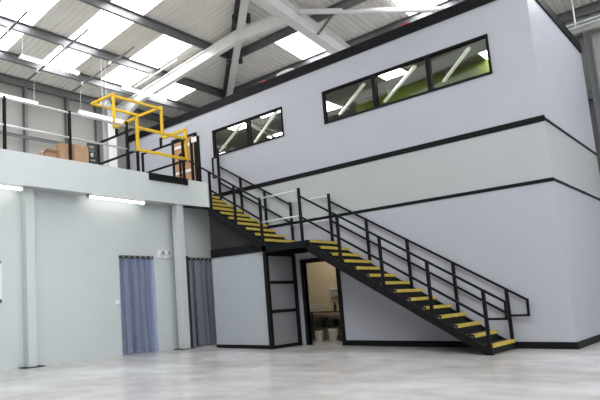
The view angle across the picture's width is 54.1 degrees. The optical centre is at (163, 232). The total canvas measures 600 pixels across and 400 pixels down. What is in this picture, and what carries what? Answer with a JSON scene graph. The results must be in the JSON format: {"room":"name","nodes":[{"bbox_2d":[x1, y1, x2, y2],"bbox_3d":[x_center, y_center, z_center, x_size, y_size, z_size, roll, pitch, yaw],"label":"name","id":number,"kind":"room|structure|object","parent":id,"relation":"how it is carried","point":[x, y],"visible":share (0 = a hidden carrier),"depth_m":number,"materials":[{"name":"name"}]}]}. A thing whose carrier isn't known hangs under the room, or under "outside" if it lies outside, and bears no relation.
{"room":"warehouse","nodes":[
{"label":"warehouse","id":0,"kind":"room"},
{"bbox_2d":[0,82,159,169],"bbox_3d":[-7.265,-0.806,14.697,27.200,8.500,0.100,4,-10,-43],"label":"wall","id":1,"kind":"structure","parent":0,"point":[39,118],"depth_m":18.42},
{"bbox_2d":[23,186,173,205],"bbox_3d":[-2.854,-1.037,12.874,9.170,0.070,0.380,4,-10,-43],"label":"ceiling","id":2,"kind":"structure","parent":0,"point":[37,189],"depth_m":13.56,"materials":[{"name":"white paint"}]},
{"bbox_2d":[0,184,22,190],"bbox_3d":[-3.820,-1.026,11.898,1.830,0.110,0.110,4,-10,-43],"label":"light","id":3,"kind":"object","parent":2,"relation":"hanging from","point":[5,186],"visible":0.91,"depth_m":12.31,"materials":[{"name":"white plastic"}]},
{"bbox_2d":[0,185,21,189],"bbox_3d":[-3.819,-1.016,11.896,1.770,0.072,0.072,4,-10,-43],"label":"diffuser","id":4,"kind":"object","parent":3,"relation":"attached to","point":[13,187],"depth_m":12.31,"materials":[{"name":"white plastic"}]},
{"bbox_2d":[86,194,144,204],"bbox_3d":[-1.184,-0.839,14.335,1.820,0.110,0.110,4,-10,-43],"label":"light","id":5,"kind":"object","parent":2,"relation":"hanging from","point":[88,196],"visible":0.89,"depth_m":14.23,"materials":[{"name":"white plastic"}]},
{"bbox_2d":[90,196,143,203],"bbox_3d":[-1.184,-0.829,14.334,1.760,0.072,0.072,4,-10,-43],"label":"diffuser","id":6,"kind":"object","parent":5,"relation":"attached to","point":[93,197],"depth_m":14.30,"materials":[{"name":"white plastic"}]},
{"bbox_2d":[0,188,216,369],"bbox_3d":[-2.385,1.038,13.285,10.630,3.980,0.120,4,-10,-43],"label":"wall","id":7,"kind":"structure","parent":0,"point":[80,241],"depth_m":13.62,"materials":[{"name":"white paint"}]},
{"bbox_2d":[0,261,1,301],"bbox_3d":[-3.946,1.038,11.794,1.120,0.890,0.120,4,-10,-43],"label":"window","id":8,"kind":"structure","parent":7,"relation":"in","point":[0,261],"depth_m":12.11,"materials":[{"name":"white plastic"}]},
{"bbox_2d":[119,255,152,258],"bbox_3d":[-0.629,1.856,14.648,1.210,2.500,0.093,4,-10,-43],"label":"curtain rod","id":9,"kind":"object","parent":7,"relation":"hanging from","point":[120,256],"visible":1,"depth_m":14.76,"materials":[{"name":"black metal"}]},
{"bbox_2d":[158,250,170,258],"bbox_3d":[0.042,0.598,15.480,0.448,0.236,0.112,4,-10,-43],"label":"light","id":10,"kind":"object","parent":7,"relation":"attached to","point":[163,254],"visible":1,"depth_m":15.42,"materials":[{"name":"white plastic"}]},
{"bbox_2d":[186,256,193,346],"bbox_3d":[0.699,1.952,15.964,0.080,2.560,0.150,4,-10,-43],"label":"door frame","id":11,"kind":"structure","parent":7,"relation":"in","point":[187,258],"depth_m":15.90,"materials":[{"name":"black metal"}]},
{"bbox_2d":[189,257,216,345],"bbox_3d":[1.176,1.984,16.320,1.097,2.500,0.096,4,-10,-43],"label":"curtain","id":12,"kind":"object","parent":7,"relation":"hanging from","point":[203,294],"visible":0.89,"depth_m":16.27,"materials":[{"name":"grey fabric"}]},
{"bbox_2d":[119,258,152,346],"bbox_3d":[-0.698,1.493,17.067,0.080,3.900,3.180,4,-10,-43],"label":"curtain","id":13,"kind":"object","parent":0,"point":[134,273],"depth_m":17.11,"materials":[{"name":"blue fabric"}]},
{"bbox_2d":[193,265,197,337],"bbox_3d":[1.728,1.665,19.311,0.100,3.900,3.180,4,-10,-43],"label":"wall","id":14,"kind":"structure","parent":0,"point":[193,265],"depth_m":19.80,"materials":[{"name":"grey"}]},
{"bbox_2d":[189,136,201,181],"bbox_3d":[0.906,-1.871,15.701,0.060,1.640,0.330,4,-10,-43],"label":"door","id":15,"kind":"structure","parent":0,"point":[192,140],"depth_m":15.73,"materials":[{"name":"black metal"}]},
{"bbox_2d":[209,214,268,344],"bbox_3d":[1.958,1.038,14.628,0.060,3.710,1.770,4,-10,-43],"label":"wall","id":16,"kind":"structure","parent":0,"point":[238,280],"depth_m":14.58,"materials":[{"name":"white paint"}]},
{"bbox_2d":[210,244,261,257],"bbox_3d":[1.964,0.475,14.665,0.120,0.215,1.870,4,-10,-43],"label":"trim","id":17,"kind":"structure","parent":16,"relation":"attached to","point":[245,249],"depth_m":14.69,"materials":[{"name":"black metal"}]},
{"bbox_2d":[217,344,269,348],"bbox_3d":[2.048,2.919,14.372,0.080,0.090,1.770,4,-10,-43],"label":"baseboard","id":18,"kind":"structure","parent":16,"relation":"attached to","point":[218,345],"depth_m":14.28,"materials":[{"name":"black"}]},
{"bbox_2d":[0,0,598,117],"bbox_3d":[0.436,-7.563,6.892,27.200,2.049,23.400,4,-10,-43],"label":"ceiling","id":19,"kind":"structure","parent":0,"point":[210,21],"depth_m":16.26,"materials":[{"name":"white metal"}]},
{"bbox_2d":[0,69,38,104],"bbox_3d":[-4.554,-4.485,16.591,1.860,1.135,0.110,4,-10,-43],"label":"light","id":20,"kind":"object","parent":19,"relation":"hanging from","point":[1,94],"visible":0.76,"depth_m":16.74,"materials":[{"name":"white plastic"}]},
{"bbox_2d":[0,94,36,103],"bbox_3d":[-4.527,-3.968,16.523,1.800,0.072,0.072,4,-10,-43],"label":"diffuser","id":21,"kind":"object","parent":20,"relation":"attached to","point":[7,95],"depth_m":16.70,"materials":[{"name":"white plastic"}]},
{"bbox_2d":[0,0,58,50],"bbox_3d":[-2.659,-6.009,13.319,1.140,0.712,6.900,4,-10,-43],"label":"window","id":22,"kind":"structure","parent":19,"relation":"attached to","point":[13,9],"depth_m":14.43,"materials":[{"name":"white glass"}]},
{"bbox_2d":[77,90,123,122],"bbox_3d":[-2.084,-4.344,18.674,1.860,1.150,0.110,4,-10,-43],"label":"light","id":23,"kind":"object","parent":19,"relation":"hanging from","point":[78,110],"visible":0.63,"depth_m":18.41,"materials":[{"name":"white plastic"}]},
{"bbox_2d":[80,111,122,122],"bbox_3d":[-2.058,-3.819,18.605,1.800,0.072,0.072,4,-10,-43],"label":"diffuser","id":24,"kind":"object","parent":23,"relation":"attached to","point":[82,112],"depth_m":18.52,"materials":[{"name":"white plastic"}]},
{"bbox_2d":[43,0,161,68],"bbox_3d":[-1.558,-5.702,15.438,1.100,0.547,5.250,4,-10,-43],"label":"window","id":25,"kind":"structure","parent":19,"relation":"attached to","point":[104,26],"depth_m":15.66,"materials":[{"name":"white glass"}]},
{"bbox_2d":[100,70,109,106],"bbox_3d":[-1.760,-4.540,16.672,0.347,1.649,0.087,4,-10,-43],"label":"light","id":26,"kind":"object","parent":19,"relation":"hanging from","point":[104,103],"visible":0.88,"depth_m":16.61,"materials":[{"name":"white plastic"}]},
{"bbox_2d":[120,67,166,101],"bbox_3d":[-0.626,-4.805,17.899,1.860,0.911,0.110,4,-10,-43],"label":"light","id":27,"kind":"object","parent":19,"relation":"hanging from","point":[126,87],"visible":0.93,"depth_m":17.75,"materials":[{"name":"white plastic"}]},
{"bbox_2d":[123,87,165,100],"bbox_3d":[-0.605,-4.398,17.846,1.800,0.072,0.072,4,-10,-43],"label":"diffuser","id":28,"kind":"object","parent":27,"relation":"attached to","point":[126,88],"depth_m":17.82,"materials":[{"name":"white plastic"}]},
{"bbox_2d":[102,34,191,86],"bbox_3d":[-0.541,-5.366,17.645,1.180,0.357,3.350,4,-10,-43],"label":"window","id":29,"kind":"structure","parent":19,"relation":"attached to","point":[163,49],"depth_m":17.45,"materials":[{"name":"white glass"}]},
{"bbox_2d":[156,83,194,100],"bbox_3d":[0.426,-5.013,19.905,1.100,0.162,1.400,4,-10,-43],"label":"window","id":30,"kind":"structure","parent":19,"relation":"attached to","point":[175,91],"depth_m":19.97,"materials":[{"name":"white"}]},
{"bbox_2d":[275,32,324,59],"bbox_3d":[4.842,-5.623,17.759,3.800,0.409,0.975,4,-10,-43],"label":"window","id":31,"kind":"structure","parent":19,"relation":"attached to","point":[299,45],"depth_m":17.26,"materials":[{"name":"white glass"}]},
{"bbox_2d":[298,6,442,34],"bbox_3d":[6.138,-5.860,15.331,5.035,0.434,0.778,-3,-8,0],"label":"brace","id":32,"kind":"object","parent":19,"relation":"attached to","point":[332,11],"visible":0.74,"depth_m":14.98,"materials":[{"name":"white paint"}]},
{"bbox_2d":[392,0,445,15],"bbox_3d":[7.197,-6.077,15.248,3.800,0.409,1.010,4,-10,-43],"label":"window","id":33,"kind":"structure","parent":19,"relation":"attached to","point":[401,3],"depth_m":15.01,"materials":[{"name":"white glass"}]},
{"bbox_2d":[566,0,599,34],"bbox_3d":[11.478,-5.811,13.475,0.180,1.060,4.400,4,-10,-43],"label":"cable trunking","id":34,"kind":"object","parent":19,"relation":"hanging from","point":[575,23],"visible":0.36,"depth_m":14.28,"materials":[{"name":"metal"}]},
{"bbox_2d":[572,24,599,34],"bbox_3d":[11.540,-5.313,13.444,0.080,0.060,4.400,4,-10,-43],"label":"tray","id":35,"kind":"object","parent":34,"relation":"on","point":[597,25],"depth_m":14.26,"materials":[{"name":"grey metal"}]},
{"bbox_2d":[0,338,599,399],"bbox_3d":[1.667,1.804,4.695,29.000,0.200,29.000,4,-10,-43],"label":"floor","id":36,"kind":"structure","parent":0,"point":[326,369],"depth_m":8.69,"materials":[{"name":"concrete"}]},
{"bbox_2d":[19,187,44,368],"bbox_3d":[-2.991,0.967,12.508,0.520,3.980,0.360,4,-10,-43],"label":"column","id":37,"kind":"structure","parent":36,"relation":"on","point":[27,195],"depth_m":12.40,"materials":[{"name":"white paint"}]},
{"bbox_2d":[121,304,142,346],"bbox_3d":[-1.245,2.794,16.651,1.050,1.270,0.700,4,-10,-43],"label":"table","id":38,"kind":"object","parent":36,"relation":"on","point":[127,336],"visible":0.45,"depth_m":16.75,"materials":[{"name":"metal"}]},
{"bbox_2d":[171,205,193,349],"bbox_3d":[0.481,1.198,15.446,0.540,3.940,0.360,4,-10,-43],"label":"column","id":39,"kind":"structure","parent":36,"relation":"on","point":[177,210],"depth_m":15.34,"materials":[{"name":"white paint"}]},
{"bbox_2d":[314,331,322,340],"bbox_3d":[4.337,2.884,15.661,0.233,0.265,0.233,4,-10,-43],"label":"bucket","id":40,"kind":"object","parent":36,"relation":"on","point":[318,334],"visible":1,"depth_m":15.58,"materials":[{"name":"grey plastic"}]},
{"bbox_2d":[310,311,340,338],"bbox_3d":[4.642,2.633,15.910,0.420,0.795,1.240,4,-10,-43],"label":"shelf unit","id":41,"kind":"object","parent":36,"relation":"on","point":[312,326],"visible":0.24,"depth_m":15.97,"materials":[{"name":"grey metal"}]},
{"bbox_2d":[310,304,325,311],"bbox_3d":[4.440,2.164,16.150,0.296,0.207,0.356,4,-10,-43],"label":"wire basket","id":42,"kind":"object","parent":41,"relation":"on","point":[320,307],"visible":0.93,"depth_m":16.04,"materials":[{"name":"metal"}]},
{"bbox_2d":[314,318,328,326],"bbox_3d":[4.510,2.566,16.020,0.312,0.240,0.300,4,-10,-43],"label":"crate","id":43,"kind":"object","parent":41,"relation":"on","point":[319,322],"visible":0.86,"depth_m":15.91,"materials":[{"name":"black plastic"}]},
{"bbox_2d":[324,319,338,326],"bbox_3d":[4.735,2.543,15.778,0.312,0.200,0.280,4,-10,-43],"label":"crate","id":44,"kind":"object","parent":41,"relation":"on","point":[329,322],"visible":0.95,"depth_m":15.69,"materials":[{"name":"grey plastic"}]},
{"bbox_2d":[328,329,337,340],"bbox_3d":[4.641,2.800,15.339,0.276,0.315,0.276,4,-10,-43],"label":"bucket","id":45,"kind":"object","parent":36,"relation":"on","point":[333,333],"visible":0.98,"depth_m":15.23,"materials":[{"name":"grey plastic"}]},
{"bbox_2d":[188,150,529,355],"bbox_3d":[3.669,-0.127,13.547,1.400,5.740,8.154,4,-10,-43],"label":"staircase","id":46,"kind":"structure","parent":36,"relation":"on","point":[279,263],"depth_m":12.93,"materials":[{"name":"black metal"}]},
{"bbox_2d":[582,26,599,140],"bbox_3d":[11.399,-1.507,14.366,0.160,7.900,0.160,4,-10,-43],"label":"stanchion","id":47,"kind":"object","parent":36,"relation":"on","point":[587,36],"visible":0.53,"depth_m":14.71,"materials":[{"name":"grey metal"}]},
{"bbox_2d":[570,21,599,36],"bbox_3d":[12.232,-5.605,13.869,0.160,0.220,10.000,4,-10,-43],"label":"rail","id":48,"kind":"object","parent":47,"relation":"attached to","point":[598,22],"visible":0.02,"depth_m":14.87,"materials":[{"name":"grey metal"}]},
{"bbox_2d":[587,88,598,100],"bbox_3d":[12.324,-3.823,13.633,0.160,0.220,10.000,4,-10,-43],"label":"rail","id":49,"kind":"object","parent":47,"relation":"attached to","point":[595,91],"visible":0.02,"depth_m":14.70,"materials":[{"name":"grey metal"}]},
{"bbox_2d":[306,262,340,338],"bbox_3d":[5.126,1.500,15.946,0.100,3.000,5.500,4,-10,-43],"label":"wall","id":50,"kind":"structure","parent":0,"point":[321,276],"depth_m":16.38,"materials":[{"name":"beige paint"}]},
{"bbox_2d":[330,287,337,296],"bbox_3d":[4.895,1.704,16.025,0.110,0.280,0.260,4,-10,-43],"label":"dispenser","id":51,"kind":"object","parent":50,"relation":"attached to","point":[333,290],"visible":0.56,"depth_m":16.00,"materials":[{"name":"white plastic"}]},
{"bbox_2d":[216,39,486,152],"bbox_3d":[4.760,-3.687,17.293,4.550,0.140,12.210,4,-10,-43],"label":"ceiling","id":52,"kind":"structure","parent":0,"point":[239,139],"depth_m":15.45,"materials":[{"name":"grey"}]},
{"bbox_2d":[219,124,241,151],"bbox_3d":[2.132,-3.176,18.206,0.070,0.365,2.790,-2,-8,-8],"label":"linear light","id":53,"kind":"object","parent":52,"relation":"hanging from","point":[240,125],"visible":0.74,"depth_m":18.04,"materials":[{"name":"white plastic"}]},
{"bbox_2d":[228,123,245,130],"bbox_3d":[2.385,-3.396,17.958,0.660,0.020,0.710,4,-10,-43],"label":"recessed light","id":54,"kind":"object","parent":52,"relation":"in","point":[243,124],"visible":0.21,"depth_m":18.04,"materials":[{"name":"white plastic"}]},
{"bbox_2d":[251,124,274,137],"bbox_3d":[3.269,-3.321,18.238,0.070,0.185,2.469,-8,-9,35],"label":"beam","id":55,"kind":"structure","parent":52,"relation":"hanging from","point":[252,125],"depth_m":18.11,"materials":[{"name":"grey metal"}]},
{"bbox_2d":[254,112,276,142],"bbox_3d":[3.095,-3.349,17.269,0.070,0.365,2.884,-3,-8,-3],"label":"linear light","id":56,"kind":"object","parent":52,"relation":"hanging from","point":[274,113],"visible":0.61,"depth_m":17.08,"materials":[{"name":"white plastic"}]},
{"bbox_2d":[266,132,281,137],"bbox_3d":[3.972,-3.305,19.258,0.660,0.020,0.660,4,-10,-43],"label":"recessed light","id":57,"kind":"object","parent":52,"relation":"in","point":[279,133],"visible":0.36,"depth_m":19.05,"materials":[{"name":"white"}]},
{"bbox_2d":[326,101,341,111],"bbox_3d":[4.752,-3.697,16.603,0.860,0.020,0.700,4,-10,-43],"label":"recessed light","id":58,"kind":"object","parent":52,"relation":"in","point":[330,106],"visible":0.43,"depth_m":16.54,"materials":[{"name":"white plastic"}]},
{"bbox_2d":[339,83,364,114],"bbox_3d":[5.058,-3.725,15.191,0.070,0.365,2.224,-3,-8,2],"label":"linear light","id":59,"kind":"object","parent":52,"relation":"hanging from","point":[360,88],"visible":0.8,"depth_m":15.01,"materials":[{"name":"white plastic"}]},
{"bbox_2d":[378,68,407,79],"bbox_3d":[5.788,-4.056,14.293,0.730,0.020,0.620,4,-10,-43],"label":"recessed light","id":60,"kind":"object","parent":52,"relation":"in","point":[401,71],"visible":0.5,"depth_m":14.36,"materials":[{"name":"white plastic"}]},
{"bbox_2d":[383,65,416,102],"bbox_3d":[5.964,-3.892,14.287,0.070,0.365,2.323,-4,-8,5],"label":"linear light","id":61,"kind":"object","parent":52,"relation":"hanging from","point":[413,67],"visible":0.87,"depth_m":14.10,"materials":[{"name":"white plastic"}]},
{"bbox_2d":[442,46,470,81],"bbox_3d":[6.863,-4.077,13.238,0.070,0.365,1.897,-4,-8,11],"label":"linear light","id":62,"kind":"object","parent":52,"relation":"hanging from","point":[467,49],"visible":0.87,"depth_m":13.10,"materials":[{"name":"white plastic"}]},
{"bbox_2d":[477,50,487,59],"bbox_3d":[7.886,-4.286,13.371,0.610,0.020,0.580,4,-10,-43],"label":"recessed light","id":63,"kind":"object","parent":52,"relation":"in","point":[483,54],"visible":0.36,"depth_m":13.43,"materials":[{"name":"white plastic"}]},
{"bbox_2d":[479,51,487,58],"bbox_3d":[7.886,-4.280,13.370,0.550,0.008,0.520,4,-10,-43],"label":"diffuser","id":64,"kind":"object","parent":63,"relation":"attached to","point":[483,54],"depth_m":13.44,"materials":[{"name":"white plastic"}]},
{"bbox_2d":[130,0,577,344],"bbox_3d":[3.223,-0.545,15.270,0.120,7.065,12.430,4,-10,-43],"label":"wall","id":65,"kind":"structure","parent":0,"point":[512,92],"depth_m":12.37,"materials":[{"name":"grey paint"}]},
{"bbox_2d":[171,132,198,180],"bbox_3d":[0.675,-2.151,17.963,0.120,1.890,1.100,4,-10,-43],"label":"door","id":66,"kind":"structure","parent":65,"relation":"in","point":[176,148],"depth_m":17.91,"materials":[{"name":"brown wood"}]},
{"bbox_2d":[212,106,283,156],"bbox_3d":[2.419,-2.867,16.281,0.130,0.830,2.565,4,-10,-43],"label":"window","id":67,"kind":"structure","parent":65,"relation":"in","point":[248,120],"depth_m":16.19,"materials":[{"name":"black"}]},
{"bbox_2d":[300,258,345,345],"bbox_3d":[4.048,1.731,14.188,0.180,2.190,1.100,4,-10,-43],"label":"door frame","id":68,"kind":"structure","parent":65,"relation":"in","point":[303,269],"depth_m":14.41,"materials":[{"name":"black metal"}]},
{"bbox_2d":[129,0,581,142],"bbox_3d":[4.738,-4.036,17.336,4.860,0.235,12.510,4,-10,-43],"label":"trim","id":69,"kind":"structure","parent":65,"relation":"attached to","point":[467,5],"depth_m":13.96,"materials":[{"name":"black metal"}]},
{"bbox_2d":[276,68,293,75],"bbox_3d":[3.352,-4.399,15.486,0.182,0.156,0.598,4,-10,-43],"label":"plastic bag","id":70,"kind":"object","parent":69,"relation":"on","point":[290,69],"visible":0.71,"depth_m":15.40,"materials":[{"name":"white"}]},
{"bbox_2d":[213,115,597,196],"bbox_3d":[4.901,-1.278,16.966,4.835,0.120,12.445,4,-10,-43],"label":"trim","id":71,"kind":"structure","parent":65,"relation":"attached to","point":[540,118],"depth_m":12.74,"materials":[{"name":"black metal"}]},
{"bbox_2d":[321,34,492,123],"bbox_3d":[5.455,-3.442,13.043,0.130,0.860,3.895,4,-10,-43],"label":"window","id":72,"kind":"structure","parent":65,"relation":"in","point":[428,65],"depth_m":12.80,"materials":[{"name":"black metal"}]},
{"bbox_2d":[268,177,599,227],"bbox_3d":[6.252,-0.328,15.434,4.835,0.070,8.645,4,-10,-43],"label":"trim","id":73,"kind":"structure","parent":65,"relation":"attached to","point":[551,178],"depth_m":12.20,"materials":[{"name":"black metal"}]},
{"bbox_2d":[346,340,578,348],"bbox_3d":[6.000,2.374,11.941,0.020,0.130,4.650,4,-10,-43],"label":"baseboard","id":74,"kind":"structure","parent":65,"relation":"attached to","point":[523,345],"depth_m":11.96,"materials":[{"name":"black paint"}]},
{"bbox_2d":[355,59,489,112],"bbox_3d":[7.301,-2.491,14.344,0.100,3.260,4.810,4,-10,-43],"label":"wall","id":75,"kind":"structure","parent":0,"point":[481,67],"depth_m":14.82,"materials":[{"name":"green paint"}]},
{"bbox_2d":[529,0,599,340],"bbox_3d":[9.164,-1.224,12.454,4.700,7.065,0.120,4,-10,-43],"label":"wall","id":76,"kind":"structure","parent":0,"point":[560,66],"depth_m":11.92,"materials":[{"name":"grey paint"}]},
{"bbox_2d":[578,334,599,348],"bbox_3d":[9.344,2.197,11.908,4.820,0.130,0.020,4,-10,-43],"label":"baseboard","id":77,"kind":"structure","parent":76,"relation":"attached to","point":[589,341],"depth_m":10.86,"materials":[{"name":"black"}]},
{"bbox_2d":[564,11,599,172],"bbox_3d":[10.695,-1.631,15.443,0.045,8.500,23.400,4,-10,-43],"label":"wall","id":78,"kind":"structure","parent":0,"point":[596,34],"depth_m":14.88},
{"bbox_3d":[-3.739,-1.310,14.929,10.630,0.120,4.480,4,-10,-43],"label":"floor","id":79,"kind":"structure","parent":0,"visible":0},
{"bbox_2d":[22,87,28,152],"bbox_3d":[-4.321,-2.812,17.627,0.100,3.620,0.160,4,-10,-43],"label":"stanchion","id":80,"kind":"object","parent":79,"relation":"on","point":[24,89],"visible":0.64,"depth_m":17.67,"materials":[{"name":"grey metal"}]},
{"bbox_2d":[35,148,58,157],"bbox_3d":[-2.726,-1.777,13.169,0.320,0.240,0.540,4,-10,-43],"label":"cardboard box","id":81,"kind":"object","parent":79,"relation":"on","point":[49,152],"visible":0.55,"depth_m":13.05,"materials":[{"name":"brown cardboard"}]},
{"bbox_2d":[56,143,68,159],"bbox_3d":[-2.408,-1.878,13.409,0.260,0.470,0.172,4,-10,-43],"label":"cardboard box","id":82,"kind":"object","parent":79,"relation":"on","point":[63,153],"visible":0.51,"depth_m":13.34,"materials":[{"name":"brown cardboard"}]},
{"bbox_2d":[64,97,68,142],"bbox_3d":[-3.178,-2.731,18.685,0.100,3.620,0.160,4,-10,-43],"label":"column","id":83,"kind":"structure","parent":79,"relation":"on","point":[66,100],"depth_m":18.80,"materials":[{"name":"grey metal"}]},
{"bbox_2d":[0,130,94,151],"bbox_3d":[-5.358,-3.050,16.532,8.250,0.090,0.080,4,-10,-43],"label":"rail","id":84,"kind":"object","parent":83,"relation":"attached to","point":[1,132],"visible":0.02,"depth_m":17.69,"materials":[{"name":"grey metal"}]},
{"bbox_2d":[72,144,88,162],"bbox_3d":[-2.029,-1.870,13.728,0.410,0.500,0.122,4,-10,-43],"label":"cardboard box","id":85,"kind":"object","parent":79,"relation":"on","point":[80,153],"visible":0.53,"depth_m":13.66,"materials":[{"name":"brown cardboard"}]},
{"bbox_2d":[86,143,98,164],"bbox_3d":[-1.760,-1.921,14.120,0.294,0.675,0.306,4,-10,-43],"label":"hand truck","id":86,"kind":"object","parent":79,"relation":"on","point":[92,155],"visible":0.73,"depth_m":14.12,"materials":[{"name":"metal"}]},
{"bbox_2d":[0,148,187,205],"bbox_3d":[-2.699,-1.362,12.732,9.170,0.740,0.120,4,-10,-43],"label":"mezzanine edge","id":87,"kind":"structure","parent":79,"relation":"attached to","point":[17,168],"depth_m":13.37,"materials":[{"name":"white paint"}]},
{"bbox_2d":[0,95,139,170],"bbox_3d":[-3.023,-2.391,12.615,6.430,1.300,0.060,4,-10,-43],"label":"guard rail","id":88,"kind":"object","parent":87,"relation":"on","point":[3,97],"visible":0.99,"depth_m":13.32,"materials":[{"name":"metal"}]},
{"bbox_2d":[149,172,187,184],"bbox_3d":[0.150,-1.453,15.307,1.430,0.185,0.045,4,-10,-43],"label":"kick plate","id":89,"kind":"object","parent":87,"relation":"attached to","point":[152,176],"visible":1,"depth_m":15.25,"materials":[{"name":"black metal"}]},
{"bbox_2d":[187,180,209,206],"bbox_3d":[0.952,-1.088,15.492,0.035,0.930,0.770,4,-10,-43],"label":"trim","id":90,"kind":"structure","parent":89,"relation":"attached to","point":[198,192],"depth_m":15.46,"materials":[{"name":"white paint"}]},
{"bbox_2d":[93,106,101,162],"bbox_3d":[-2.261,-2.665,19.533,0.160,3.620,0.160,4,-10,-43],"label":"stanchion","id":91,"kind":"object","parent":79,"relation":"on","point":[97,126],"visible":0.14,"depth_m":19.60,"materials":[{"name":"grey metal"}]},
{"bbox_2d":[97,128,134,164],"bbox_3d":[-1.278,-2.154,15.467,0.060,1.440,1.760,4,-10,-43],"label":"guard rail","id":92,"kind":"object","parent":79,"relation":"on","point":[116,129],"visible":0.57,"depth_m":15.60,"materials":[{"name":"black metal"}]},
{"bbox_2d":[141,138,185,177],"bbox_3d":[-0.014,-2.086,16.543,0.060,1.460,1.860,4,-10,-43],"label":"guard rail","id":93,"kind":"object","parent":79,"relation":"on","point":[160,139],"visible":0.76,"depth_m":16.34,"materials":[{"name":"black metal"}]},
{"bbox_2d":[91,93,188,160],"bbox_3d":[-0.707,-2.910,16.125,1.882,1.922,2.011,4,-10,-43],"label":"gate","id":94,"kind":"object","parent":93,"relation":"attached to","point":[113,96],"visible":0.99,"depth_m":15.78,"materials":[{"name":"yellow metal"}]},
{"bbox_2d":[102,15,284,167],"bbox_3d":[0.606,-3.405,17.232,0.505,4.190,7.510,4,-10,-43],"label":"frame","id":95,"kind":"object","parent":79,"relation":"on","point":[270,23],"visible":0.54,"depth_m":17.58,"materials":[{"name":"white paint"}]},
{"bbox_2d":[0,73,171,121],"bbox_3d":[-7.431,-4.938,15.011,26.950,0.230,0.140,4,-10,-43],"label":"beam","id":96,"kind":"structure","parent":95,"relation":"attached to","point":[4,78],"depth_m":18.59,"materials":[{"name":"grey metal"}]},
{"bbox_2d":[0,49,198,111],"bbox_3d":[-7.064,-5.245,13.752,25.750,0.230,0.140,4,-10,-43],"label":"beam","id":97,"kind":"structure","parent":95,"relation":"attached to","point":[4,55],"depth_m":18.00,"materials":[{"name":"grey metal"}]},
{"bbox_2d":[0,11,27,39],"bbox_3d":[-4.372,-5.115,14.939,0.100,0.356,3.006,4,-10,-43],"label":"conduit","id":98,"kind":"object","parent":97,"relation":"attached to","point":[8,29],"visible":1,"depth_m":14.41,"materials":[{"name":"grey metal"}]},
{"bbox_2d":[28,28,88,79],"bbox_3d":[-3.061,-5.042,16.052,0.100,0.371,3.156,4,-10,-43],"label":"conduit","id":99,"kind":"object","parent":97,"relation":"attached to","point":[64,48],"visible":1,"depth_m":15.82,"materials":[{"name":"grey metal"}]},
{"bbox_2d":[71,46,134,92],"bbox_3d":[-1.924,-4.941,17.204,0.100,0.376,3.206,4,-10,-43],"label":"conduit","id":100,"kind":"object","parent":97,"relation":"attached to","point":[131,48],"visible":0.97,"depth_m":17.03,"materials":[{"name":"grey metal"}]},
{"bbox_2d":[0,15,223,97],"bbox_3d":[-6.613,-5.620,12.210,24.280,0.230,0.140,4,-10,-43],"label":"beam","id":101,"kind":"structure","parent":95,"relation":"attached to","point":[21,27],"depth_m":16.47,"materials":[{"name":"grey metal"}]},
{"bbox_2d":[19,46,79,75],"bbox_3d":[-3.129,-4.999,15.489,1.860,0.918,0.110,4,-10,-43],"label":"light","id":102,"kind":"object","parent":101,"relation":"hanging from","point":[29,58],"visible":1,"depth_m":15.35,"materials":[{"name":"white plastic"}]},
{"bbox_2d":[22,56,77,74],"bbox_3d":[-3.108,-4.589,15.435,1.800,0.072,0.072,4,-10,-43],"label":"diffuser","id":103,"kind":"object","parent":102,"relation":"attached to","point":[29,58],"depth_m":15.39,"materials":[{"name":"white plastic"}]},
{"bbox_2d":[135,59,177,87],"bbox_3d":[-0.265,-5.017,17.806,0.100,0.256,2.006,4,-10,-43],"label":"conduit","id":104,"kind":"object","parent":101,"relation":"attached to","point":[171,63],"visible":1,"depth_m":17.81,"materials":[{"name":"white metal"}]},
{"bbox_2d":[78,0,231,60],"bbox_3d":[-6.012,-6.122,10.154,22.320,0.230,0.140,4,-10,-43],"label":"beam","id":105,"kind":"structure","parent":95,"relation":"attached to","point":[105,5],"depth_m":15.36,"materials":[{"name":"grey metal"}]},
{"bbox_2d":[221,0,250,98],"bbox_3d":[2.307,-5.147,19.136,0.509,0.985,10.192,-3,-8,2],"label":"rafter","id":106,"kind":"object","parent":95,"relation":"on","point":[240,16],"visible":0.63,"depth_m":16.89,"materials":[{"name":"white paint"}]},
{"bbox_2d":[251,0,350,53],"bbox_3d":[4.934,-5.436,16.287,7.442,1.158,0.260,4,-10,-43],"label":"rafter","id":107,"kind":"object","parent":95,"relation":"on","point":[283,10],"visible":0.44,"depth_m":15.23,"materials":[{"name":"white paint"}]},
{"bbox_2d":[239,0,366,58],"bbox_3d":[8.529,-6.766,10.986,0.140,0.230,18.350,4,-10,-43],"label":"roof purlin","id":108,"kind":"structure","parent":107,"relation":"attached to","point":[287,31],"depth_m":16.34,"materials":[{"name":"grey metal"}]},
{"bbox_2d":[233,0,464,93],"bbox_3d":[9.299,-6.348,12.967,0.140,0.230,20.280,4,-10,-43],"label":"roof purlin","id":109,"kind":"structure","parent":107,"relation":"attached to","point":[447,3],"depth_m":16.70,"materials":[{"name":"grey metal"}]},
{"bbox_2d":[557,0,599,22],"bbox_3d":[10.405,-5.749,15.811,0.140,0.230,23.050,4,-10,-43],"label":"roof purlin","id":110,"kind":"structure","parent":107,"relation":"attached to","point":[593,7],"depth_m":15.00,"materials":[{"name":"grey metal"}]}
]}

